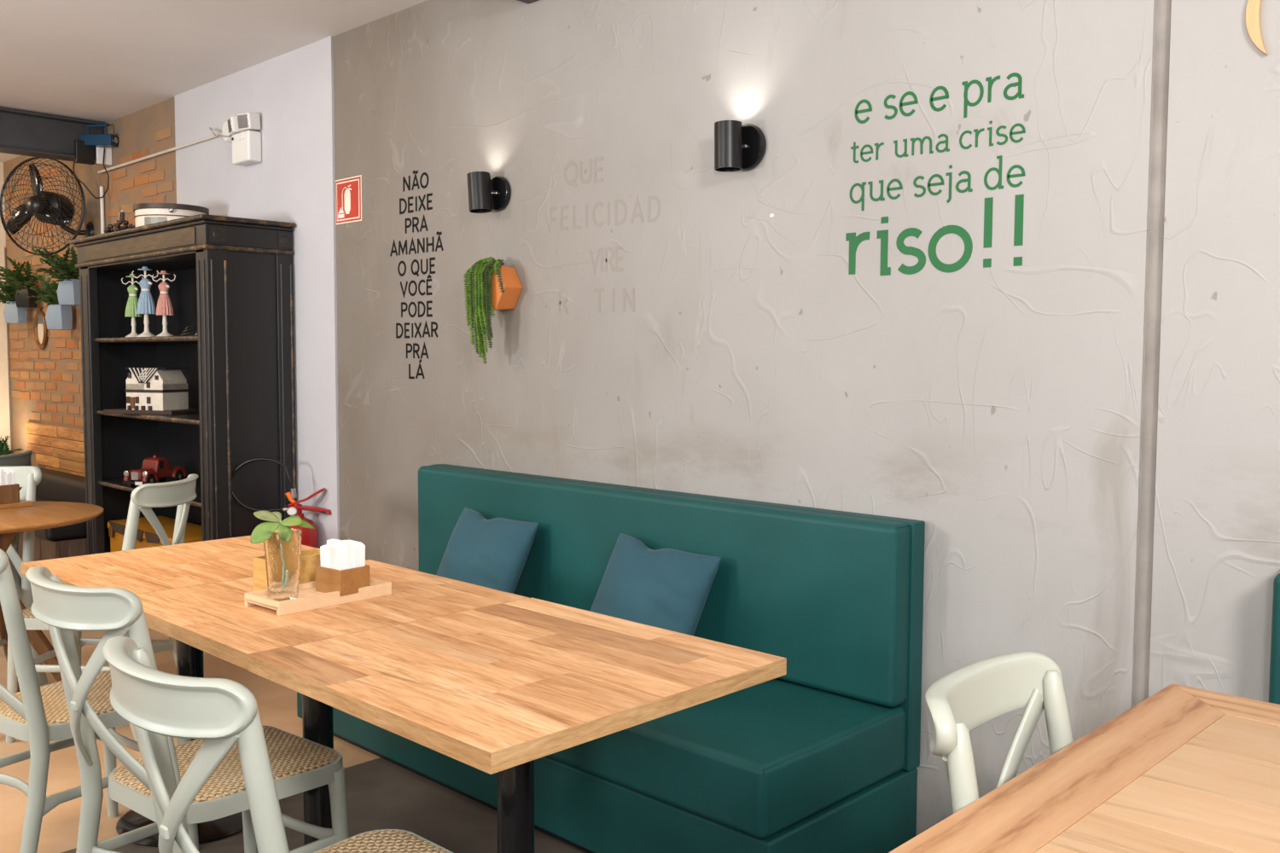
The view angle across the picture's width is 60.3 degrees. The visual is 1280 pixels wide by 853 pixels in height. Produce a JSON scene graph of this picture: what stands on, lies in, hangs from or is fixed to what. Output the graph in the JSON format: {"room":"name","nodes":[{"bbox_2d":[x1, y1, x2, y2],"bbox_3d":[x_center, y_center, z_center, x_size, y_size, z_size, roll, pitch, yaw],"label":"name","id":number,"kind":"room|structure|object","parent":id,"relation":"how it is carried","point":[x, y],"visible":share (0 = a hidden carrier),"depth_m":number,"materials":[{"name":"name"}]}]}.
{"room":"cafe","nodes":[
{"label":"cafe","id":0,"kind":"room"},
{"bbox_2d":[0,162,12,454],"bbox_3d":[-6.923,-0.494,6.820,0.340,2.900,5.755,4,5,44],"label":"wall","id":1,"kind":"structure","parent":0,"point":[2,239],"depth_m":8.55,"materials":[{"name":"beige paint"}]},
{"bbox_2d":[0,246,11,454],"bbox_3d":[-4.983,-0.271,8.573,0.025,2.250,0.120,4,5,44],"label":"trim","id":2,"kind":"structure","parent":1,"relation":"attached to","point":[4,390],"depth_m":8.57,"materials":[{"name":"beige paint"}]},
{"bbox_2d":[0,0,427,162],"bbox_3d":[-2.557,-1.710,2.498,12.500,0.100,5.755,4,5,44],"label":"ceiling","id":3,"kind":"structure","parent":0,"point":[95,61],"depth_m":5.23,"materials":[{"name":"paint"}]},
{"bbox_2d":[0,107,108,164],"bbox_3d":[-5.377,-1.698,5.098,0.160,0.240,5.545,4,5,44],"label":"steel beam","id":4,"kind":"structure","parent":3,"relation":"attached to","point":[21,132],"depth_m":6.80,"materials":[{"name":"black metal"}]},
{"bbox_2d":[517,0,537,3],"bbox_3d":[-2.299,-1.553,2.113,0.160,0.153,5.550,4,5,44],"label":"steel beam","id":5,"kind":"structure","parent":3,"relation":"attached to","point":[522,1],"depth_m":4.13,"materials":[{"name":"black metal"}]},
{"bbox_2d":[0,628,587,852],"bbox_3d":[-2.639,1.269,2.612,12.500,0.060,5.555,4,5,44],"label":"floor","id":6,"kind":"structure","parent":0,"point":[381,794],"depth_m":3.49,"materials":[{"name":"beige tile"}]},
{"bbox_2d":[0,436,23,555],"bbox_3d":[-3.592,0.530,6.225,0.320,0.955,0.320,4,5,44],"label":"potted plant","id":7,"kind":"object","parent":6,"relation":"on","point":[4,450],"visible":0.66,"depth_m":6.19,"materials":[{"name":"green plant"}]},
{"bbox_2d":[0,450,32,602],"bbox_3d":[-3.224,0.599,5.217,0.608,0.956,0.441,1,4,6],"label":"dining chair","id":8,"kind":"object","parent":6,"relation":"on","point":[24,458],"visible":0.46,"depth_m":5.27,"materials":[{"name":"wood"}]},
{"bbox_2d":[0,465,48,686],"bbox_3d":[-2.726,0.655,4.431,0.437,0.946,0.602,0,4,-2],"label":"dining chair","id":9,"kind":"object","parent":6,"relation":"on","point":[28,477],"visible":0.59,"depth_m":4.61,"materials":[{"name":"wood"}]},
{"bbox_2d":[0,501,103,692],"bbox_3d":[-2.501,0.737,4.229,0.810,0.799,0.810,4,5,44],"label":"round table","id":10,"kind":"object","parent":6,"relation":"on","point":[42,515],"visible":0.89,"depth_m":4.25,"materials":[{"name":"brown wood"}]},
{"bbox_2d":[0,499,33,509],"bbox_3d":[-2.617,0.318,4.369,0.140,0.018,0.340,3,4,36],"label":"serving tray","id":11,"kind":"object","parent":10,"relation":"on","point":[22,503],"visible":0.65,"depth_m":4.42,"materials":[{"name":"brown wood"}]},
{"bbox_2d":[0,483,19,504],"bbox_3d":[-2.563,0.269,4.414,0.100,0.075,0.100,3,4,36],"label":"napkin holder","id":12,"kind":"object","parent":11,"relation":"on","point":[8,493],"visible":0.81,"depth_m":4.39,"materials":[{"name":"brown wood"}]},
{"bbox_2d":[0,469,14,485],"bbox_3d":[-2.562,0.233,4.411,0.087,0.135,0.072,3,4,36],"label":"napkins","id":13,"kind":"object","parent":12,"relation":"in","point":[7,476],"visible":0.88,"depth_m":4.39,"materials":[{"name":"paper"}]},
{"bbox_2d":[17,465,87,579],"bbox_3d":[-3.988,0.640,7.287,2.204,0.600,0.580,4,5,44],"label":"bench","id":14,"kind":"object","parent":6,"relation":"on","point":[66,541],"visible":0.13,"depth_m":6.55,"materials":[{"name":"black leather"}]},
{"bbox_2d":[23,495,86,541],"bbox_3d":[-4.045,0.553,7.226,2.200,0.100,0.420,4,5,44],"label":"seat cushion","id":15,"kind":"object","parent":14,"relation":"on","point":[76,532],"depth_m":6.42,"materials":[{"name":"black leather"}]},
{"bbox_2d":[34,465,85,503],"bbox_3d":[-3.849,0.492,7.423,2.200,0.320,0.180,4,5,44],"label":"cushion","id":16,"kind":"object","parent":14,"relation":"on","point":[54,485],"depth_m":7.32,"materials":[{"name":"black leather"}]},
{"bbox_2d":[0,548,198,852],"bbox_3d":[-1.600,0.744,3.000,0.441,0.956,0.608,3,4,34],"label":"dining chair","id":17,"kind":"object","parent":6,"relation":"on","point":[37,715],"visible":0.59,"depth_m":2.79,"materials":[{"name":"wood"}]},
{"bbox_2d":[5,473,198,744],"bbox_3d":[-2.001,0.670,4.167,0.608,0.956,0.441,1,4,5],"label":"dining chair","id":18,"kind":"object","parent":6,"relation":"on","point":[179,493],"visible":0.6,"depth_m":4.01,"materials":[{"name":"wood"}]},
{"bbox_2d":[20,535,315,847],"bbox_3d":[-1.325,0.800,3.296,0.670,0.800,0.745,4,5,44],"label":"dining table","id":19,"kind":"object","parent":6,"relation":"on","point":[140,571],"visible":0.44,"depth_m":3.24,"materials":[{"name":"wood"}]},
{"bbox_2d":[68,214,296,555],"bbox_3d":[-2.477,-0.001,5.901,1.720,2.064,0.475,4,5,44],"label":"bookcase","id":20,"kind":"object","parent":6,"relation":"on","point":[233,282],"visible":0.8,"depth_m":5.44,"materials":[{"name":"black paint"}]},
{"bbox_2d":[103,209,135,232],"bbox_3d":[-2.797,-1.103,5.923,0.290,0.115,0.092,4,5,44],"label":"garland","id":21,"kind":"object","parent":20,"relation":"on","point":[121,220],"visible":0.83,"depth_m":5.88,"materials":[{"name":"brown wood"}]},
{"bbox_2d":[121,273,143,337],"bbox_3d":[-2.765,-0.659,6.006,0.088,0.347,0.121,-3,5,-39],"label":"stand","id":22,"kind":"object","parent":20,"relation":"on","point":[131,305],"visible":0.84,"depth_m":5.99,"materials":[{"name":"green fabric"}]},
{"bbox_2d":[131,266,158,337],"bbox_3d":[-2.614,-0.660,5.824,0.094,0.373,0.130,-3,5,-45],"label":"stand","id":23,"kind":"object","parent":20,"relation":"on","point":[146,306],"visible":0.98,"depth_m":5.80,"materials":[{"name":"blue fabric"}]},
{"bbox_2d":[103,367,199,415],"bbox_3d":[-2.617,-0.194,5.923,0.450,0.246,0.250,1,4,18],"label":"house","id":24,"kind":"object","parent":20,"relation":"on","point":[149,391],"visible":0.93,"depth_m":5.83,"materials":[{"name":"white wood"}]},
{"bbox_2d":[107,516,202,552],"bbox_3d":[-2.611,0.661,6.094,0.940,0.217,0.332,4,5,44],"label":"case","id":25,"kind":"object","parent":20,"relation":"on","point":[147,537],"visible":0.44,"depth_m":6.06,"materials":[{"name":"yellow wood"}]},
{"bbox_2d":[122,455,186,487],"bbox_3d":[-2.668,0.240,6.070,0.148,0.164,0.368,1,4,14],"label":"toy truck","id":26,"kind":"object","parent":20,"relation":"on","point":[154,468],"visible":0.92,"depth_m":6.01,"materials":[{"name":"red metal"}]},
{"bbox_2d":[131,471,139,480],"bbox_3d":[-2.710,0.266,5.905,0.044,0.043,0.006,1,4,14],"label":"grille","id":27,"kind":"object","parent":26,"relation":"attached to","point":[135,475],"depth_m":5.90,"materials":[{"name":"metal"}]},
{"bbox_2d":[151,270,175,336],"bbox_3d":[-2.493,-0.643,5.770,0.088,0.347,0.121,-3,5,-39],"label":"stand","id":28,"kind":"object","parent":20,"relation":"on","point":[164,308],"visible":0.98,"depth_m":5.75,"materials":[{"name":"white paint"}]},
{"bbox_2d":[133,203,209,226],"bbox_3d":[-2.470,-1.093,5.806,0.370,0.128,0.370,4,5,44],"label":"case","id":29,"kind":"object","parent":20,"relation":"on","point":[145,213],"visible":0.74,"depth_m":5.64,"materials":[{"name":"white wood"}]},
{"bbox_2d":[180,325,197,336],"bbox_3d":[-2.223,-0.504,5.554,0.220,0.098,0.103,4,5,44],"label":"metal ornament","id":30,"kind":"object","parent":20,"relation":"on","point":[188,327],"visible":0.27,"depth_m":5.54,"materials":[{"name":"black metal"}]},
{"bbox_2d":[25,566,349,852],"bbox_3d":[-1.026,0.777,2.508,0.441,0.956,0.608,3,5,39],"label":"dining chair","id":31,"kind":"object","parent":6,"relation":"on","point":[299,765],"visible":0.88,"depth_m":2.44,"materials":[{"name":"wood"}]},
{"bbox_2d":[102,636,453,852],"bbox_3d":[-0.562,0.818,1.891,0.441,0.956,0.608,4,5,43],"label":"dining chair","id":32,"kind":"object","parent":6,"relation":"on","point":[223,712],"visible":1,"depth_m":1.61,"materials":[{"name":"wood"}]},
{"bbox_2d":[135,559,529,845],"bbox_3d":[-0.809,0.833,2.810,0.740,0.800,0.752,4,5,44],"label":"dining table","id":33,"kind":"object","parent":6,"relation":"on","point":[213,619],"visible":0.69,"depth_m":2.67,"materials":[{"name":"wood"}]},
{"bbox_2d":[252,548,320,591],"bbox_3d":[-0.894,0.380,2.852,0.084,0.098,0.186,3,5,42],"label":"wooden crate","id":34,"kind":"object","parent":33,"relation":"on","point":[310,559],"visible":0.19,"depth_m":2.82,"materials":[{"name":"brown wood"}]},
{"bbox_2d":[244,577,391,616],"bbox_3d":[-0.802,0.419,2.759,0.158,0.032,0.320,3,5,41],"label":"serving tray","id":35,"kind":"object","parent":33,"relation":"on","point":[309,599],"visible":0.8,"depth_m":2.69,"materials":[{"name":"brown wood"}]},
{"bbox_2d":[263,528,302,601],"bbox_3d":[-0.866,0.335,2.669,0.069,0.170,0.069,3,5,40],"label":"glass vase","id":36,"kind":"object","parent":35,"relation":"on","point":[282,558],"visible":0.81,"depth_m":2.65,"materials":[{"name":"clear glass"}]},
{"bbox_2d":[250,511,314,543],"bbox_3d":[-0.866,0.301,2.662,0.143,0.189,0.067,0,4,-2],"label":"leaf sprig","id":37,"kind":"object","parent":36,"relation":"in","point":[259,535],"visible":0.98,"depth_m":2.65,"materials":[{"name":"green plant"}]},
{"bbox_2d":[315,564,370,596],"bbox_3d":[-0.748,0.382,2.772,0.100,0.064,0.090,3,5,38],"label":"napkin holder","id":38,"kind":"object","parent":35,"relation":"on","point":[347,582],"visible":0.86,"depth_m":2.74,"materials":[{"name":"brown wood"}]},
{"bbox_2d":[320,538,365,570],"bbox_3d":[-0.748,0.345,2.770,0.087,0.126,0.072,3,5,38],"label":"napkins","id":39,"kind":"object","parent":38,"relation":"in","point":[338,555],"visible":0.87,"depth_m":2.75,"materials":[{"name":"paper"}]},
{"bbox_2d":[247,598,786,852],"bbox_3d":[-0.254,0.869,2.273,0.799,0.800,0.759,4,5,44],"label":"dining table","id":40,"kind":"object","parent":6,"relation":"on","point":[501,689],"visible":1,"depth_m":2.14,"materials":[{"name":"wood"}]},
{"bbox_2d":[296,464,925,852],"bbox_3d":[-0.269,0.703,3.644,2.280,0.958,0.713,4,5,44],"label":"bench sofa","id":41,"kind":"object","parent":6,"relation":"on","point":[822,756],"visible":0.6,"depth_m":3.09,"materials":[{"name":"teal leather"}]},
{"bbox_2d":[436,507,539,593],"bbox_3d":[-0.588,0.514,4.065,0.224,0.375,0.441,-3,5,-42],"label":"throw pillow","id":42,"kind":"object","parent":41,"relation":"on","point":[493,554],"visible":0.7,"depth_m":3.99,"materials":[{"name":"blue fabric"}]},
{"bbox_2d":[589,533,721,636],"bbox_3d":[0.021,0.562,3.474,0.227,0.387,0.449,-3,5,-42],"label":"throw pillow","id":43,"kind":"object","parent":41,"relation":"on","point":[666,589],"visible":0.66,"depth_m":3.41,"materials":[{"name":"blue fabric"}]},
{"bbox_2d":[418,465,910,707],"bbox_3d":[-0.087,0.470,3.823,2.272,0.512,0.088,4,5,44],"label":"cushion","id":44,"kind":"object","parent":41,"relation":"on","point":[827,593],"depth_m":3.35,"materials":[{"name":"teal leather"}]},
{"bbox_2d":[546,678,905,839],"bbox_3d":[-0.293,0.835,3.635,2.272,0.183,0.655,4,5,44],"label":"seat cushion","id":45,"kind":"object","parent":41,"relation":"on","point":[776,759],"depth_m":2.86,"materials":[{"name":"teal leather"}]},
{"bbox_2d":[925,651,1073,814],"bbox_3d":[0.716,0.857,1.581,0.590,0.927,0.428,3,5,42],"label":"dining chair","id":46,"kind":"object","parent":6,"relation":"on","point":[972,695],"visible":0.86,"depth_m":1.77,"materials":[{"name":"wood"}]},
{"bbox_2d":[888,683,1279,852],"bbox_3d":[0.781,0.940,1.194,0.953,0.800,1.618,4,5,44],"label":"table","id":47,"kind":"object","parent":6,"relation":"on","point":[1184,769],"visible":1,"depth_m":1.55,"materials":[{"name":"brown wood"}]},
{"bbox_2d":[1268,573,1279,704],"bbox_3d":[2.110,0.857,1.337,2.555,0.958,0.713,4,5,44],"label":"bench sofa","id":48,"kind":"object","parent":6,"relation":"on","point":[1274,685],"visible":0.24,"depth_m":2.36,"materials":[{"name":"teal leather"}]},
{"bbox_2d":[3,0,1279,836],"bbox_3d":[-0.509,-0.321,4.457,12.160,2.900,0.212,4,5,44],"label":"wall","id":49,"kind":"structure","parent":0,"point":[998,408],"depth_m":3.28,"materials":[{"name":"paint"}]},
{"bbox_2d":[0,275,27,323],"bbox_3d":[-4.669,-0.947,8.065,0.484,0.376,0.330,4,5,44],"label":"wall pot","id":50,"kind":"object","parent":49,"relation":"attached to","point":[12,314],"visible":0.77,"depth_m":8.07,"materials":[{"name":"white ceramic"}]},
{"bbox_2d":[0,256,42,308],"bbox_3d":[-4.485,-1.047,7.910,0.503,0.375,0.309,4,5,44],"label":"wall pot","id":51,"kind":"object","parent":49,"relation":"attached to","point":[15,278],"visible":0.94,"depth_m":7.94,"materials":[{"name":"black paint"}]},
{"bbox_2d":[34,306,48,349],"bbox_3d":[-4.374,-0.721,8.038,0.242,0.308,0.032,4,5,44],"label":"wall mirror","id":52,"kind":"object","parent":49,"relation":"attached to","point":[40,327],"visible":0.98,"depth_m":8.03,"materials":[{"name":"gold metal"}]},
{"bbox_2d":[36,314,43,344],"bbox_3d":[-4.373,-0.708,8.040,0.200,0.244,0.008,4,5,44],"label":"mirror glass","id":53,"kind":"object","parent":52,"relation":"attached to","point":[39,317],"depth_m":8.05,"materials":[{"name":"white"}]},
{"bbox_2d":[21,273,72,330],"bbox_3d":[-4.033,-0.849,7.480,0.392,0.378,0.271,4,5,44],"label":"wall pot","id":54,"kind":"object","parent":49,"relation":"attached to","point":[58,317],"visible":0.91,"depth_m":7.47,"materials":[{"name":"white ceramic"}]},
{"bbox_2d":[0,157,94,255],"bbox_3d":[-3.869,-1.424,7.139,0.574,0.634,0.381,-1,4,-14],"label":"wall fan","id":55,"kind":"object","parent":49,"relation":"attached to","point":[49,207],"visible":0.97,"depth_m":7.08,"materials":[{"name":"black paint"}]},
{"bbox_2d":[25,422,84,477],"bbox_3d":[-3.871,0.355,7.611,2.196,0.676,0.028,4,5,44],"label":"cladding","id":56,"kind":"object","parent":49,"relation":"attached to","point":[71,460],"visible":0.2,"depth_m":7.89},
{"bbox_2d":[30,245,80,305],"bbox_3d":[-3.841,-1.003,7.295,0.285,0.390,0.522,-1,4,-21],"label":"wall pot","id":57,"kind":"object","parent":49,"relation":"attached to","point":[65,270],"visible":0.98,"depth_m":7.29,"materials":[{"name":"white ceramic"}]},
{"bbox_2d":[74,139,112,165],"bbox_3d":[-3.450,-1.718,6.936,0.035,0.143,0.225,4,5,44],"label":"power socket","id":58,"kind":"object","parent":49,"relation":"attached to","point":[84,154],"visible":0.84,"depth_m":6.91,"materials":[{"name":"white plastic"}]},
{"bbox_2d":[80,124,118,147],"bbox_3d":[-3.391,-1.829,6.927,0.217,0.135,0.112,1,4,7],"label":"projector","id":59,"kind":"object","parent":49,"relation":"attached to","point":[106,140],"visible":0.95,"depth_m":6.88,"materials":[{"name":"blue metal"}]},
{"bbox_2d":[72,148,109,198],"bbox_3d":[-3.450,-1.597,6.919,0.008,0.325,0.219,4,5,44],"label":"hanging cable","id":60,"kind":"object","parent":59,"relation":"hanging from","point":[75,177],"visible":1,"depth_m":6.96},
{"bbox_2d":[99,186,104,233],"bbox_3d":[-3.486,-0.454,7.188,0.022,2.200,0.022,-1,4,-23],"label":"conduit","id":61,"kind":"object","parent":49,"relation":"attached to","point":[101,190],"visible":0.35,"depth_m":7.12,"materials":[{"name":"white plastic"}]},
{"bbox_2d":[98,133,222,174],"bbox_3d":[-2.862,-1.609,6.511,1.790,0.023,0.018,4,5,44],"label":"conduit","id":62,"kind":"object","parent":49,"relation":"attached to","point":[212,136],"visible":0.88,"depth_m":6.43,"materials":[{"name":"white paint"}]},
{"bbox_2d":[221,121,232,143],"bbox_3d":[-2.183,-1.567,5.841,0.120,0.119,0.035,4,5,44],"label":"junction cover","id":63,"kind":"object","parent":49,"relation":"attached to","point":[225,129],"visible":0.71,"depth_m":5.83,"materials":[{"name":"white plastic"}]},
{"bbox_2d":[209,127,232,137],"bbox_3d":[-2.194,-1.569,5.830,0.364,0.083,0.037,4,5,44],"label":"loose cable","id":64,"kind":"object","parent":63,"relation":"attached to","point":[209,127],"visible":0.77,"depth_m":5.87,"materials":[{"name":"white plastic"}]},
{"bbox_2d":[227,112,261,166],"bbox_3d":[-2.035,-1.476,5.654,0.230,0.242,0.103,4,5,44],"label":"emergency light","id":65,"kind":"object","parent":49,"relation":"attached to","point":[246,142],"visible":1,"depth_m":5.61,"materials":[{"name":"white plastic"}]},
{"bbox_2d":[232,457,331,548],"bbox_3d":[-1.722,0.551,5.305,0.474,0.804,0.192,-1,4,-20],"label":"fire extinguisher","id":66,"kind":"object","parent":49,"relation":"attached to","point":[309,537],"visible":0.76,"depth_m":5.29,"materials":[{"name":"red metal"}]},
{"bbox_2d":[335,174,361,224],"bbox_3d":[-1.352,-1.048,5.098,0.226,0.206,0.007,4,5,44],"label":"sign","id":67,"kind":"object","parent":49,"relation":"attached to","point":[348,191],"visible":1,"depth_m":5.09,"materials":[{"name":"plastic"}]},
{"bbox_2d":[389,170,443,378],"bbox_3d":[-0.965,-0.653,4.749,0.398,0.896,0.002,4,5,44],"label":"wall lettering","id":68,"kind":"object","parent":49,"relation":"attached to","point":[414,184],"depth_m":4.75,"materials":[{"name":"black paint"}]},
{"bbox_2d":[466,171,511,213],"bbox_3d":[-0.597,-0.912,4.289,0.146,0.151,0.125,4,5,44],"label":"wall lamp","id":69,"kind":"object","parent":49,"relation":"attached to","point":[485,194],"visible":1,"depth_m":4.27,"materials":[{"name":"black metal"}]},
{"bbox_2d":[462,256,522,363],"bbox_3d":[-0.582,-0.451,4.271,0.219,0.413,0.167,4,5,44],"label":"wall planter","id":70,"kind":"object","parent":49,"relation":"attached to","point":[492,286],"visible":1,"depth_m":4.22,"materials":[{"name":"orange ceramic"}]},
{"bbox_2d":[548,156,660,314],"bbox_3d":[-0.137,-0.687,3.941,0.576,0.561,0.002,4,5,44],"label":"wall lettering","id":71,"kind":"object","parent":49,"relation":"attached to","point":[572,182],"depth_m":3.94},
{"bbox_2d":[714,120,766,172],"bbox_3d":[0.299,-0.873,3.420,0.144,0.148,0.123,4,5,44],"label":"wall lamp","id":72,"kind":"object","parent":49,"relation":"attached to","point":[737,147],"visible":1,"depth_m":3.40,"materials":[{"name":"black metal"}]},
{"bbox_2d":[845,72,1025,275],"bbox_3d":[0.800,-0.677,3.029,0.544,0.509,0.002,4,5,44],"label":"wall lettering","id":73,"kind":"object","parent":49,"relation":"attached to","point":[854,241],"depth_m":3.01,"materials":[{"name":"green paint"}]},
{"bbox_2d":[1134,0,1171,706],"bbox_3d":[1.303,-0.205,2.718,0.045,2.900,0.184,4,5,44],"label":"pipe","id":74,"kind":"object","parent":49,"relation":"attached to","point":[1162,26],"depth_m":2.66,"materials":[{"name":"grey metal"}]},
{"bbox_2d":[1245,0,1268,54],"bbox_3d":[1.371,-0.916,2.443,0.045,0.186,0.013,4,5,44],"label":"crescent","id":75,"kind":"object","parent":49,"relation":"attached to","point":[1253,12],"visible":1,"depth_m":2.44,"materials":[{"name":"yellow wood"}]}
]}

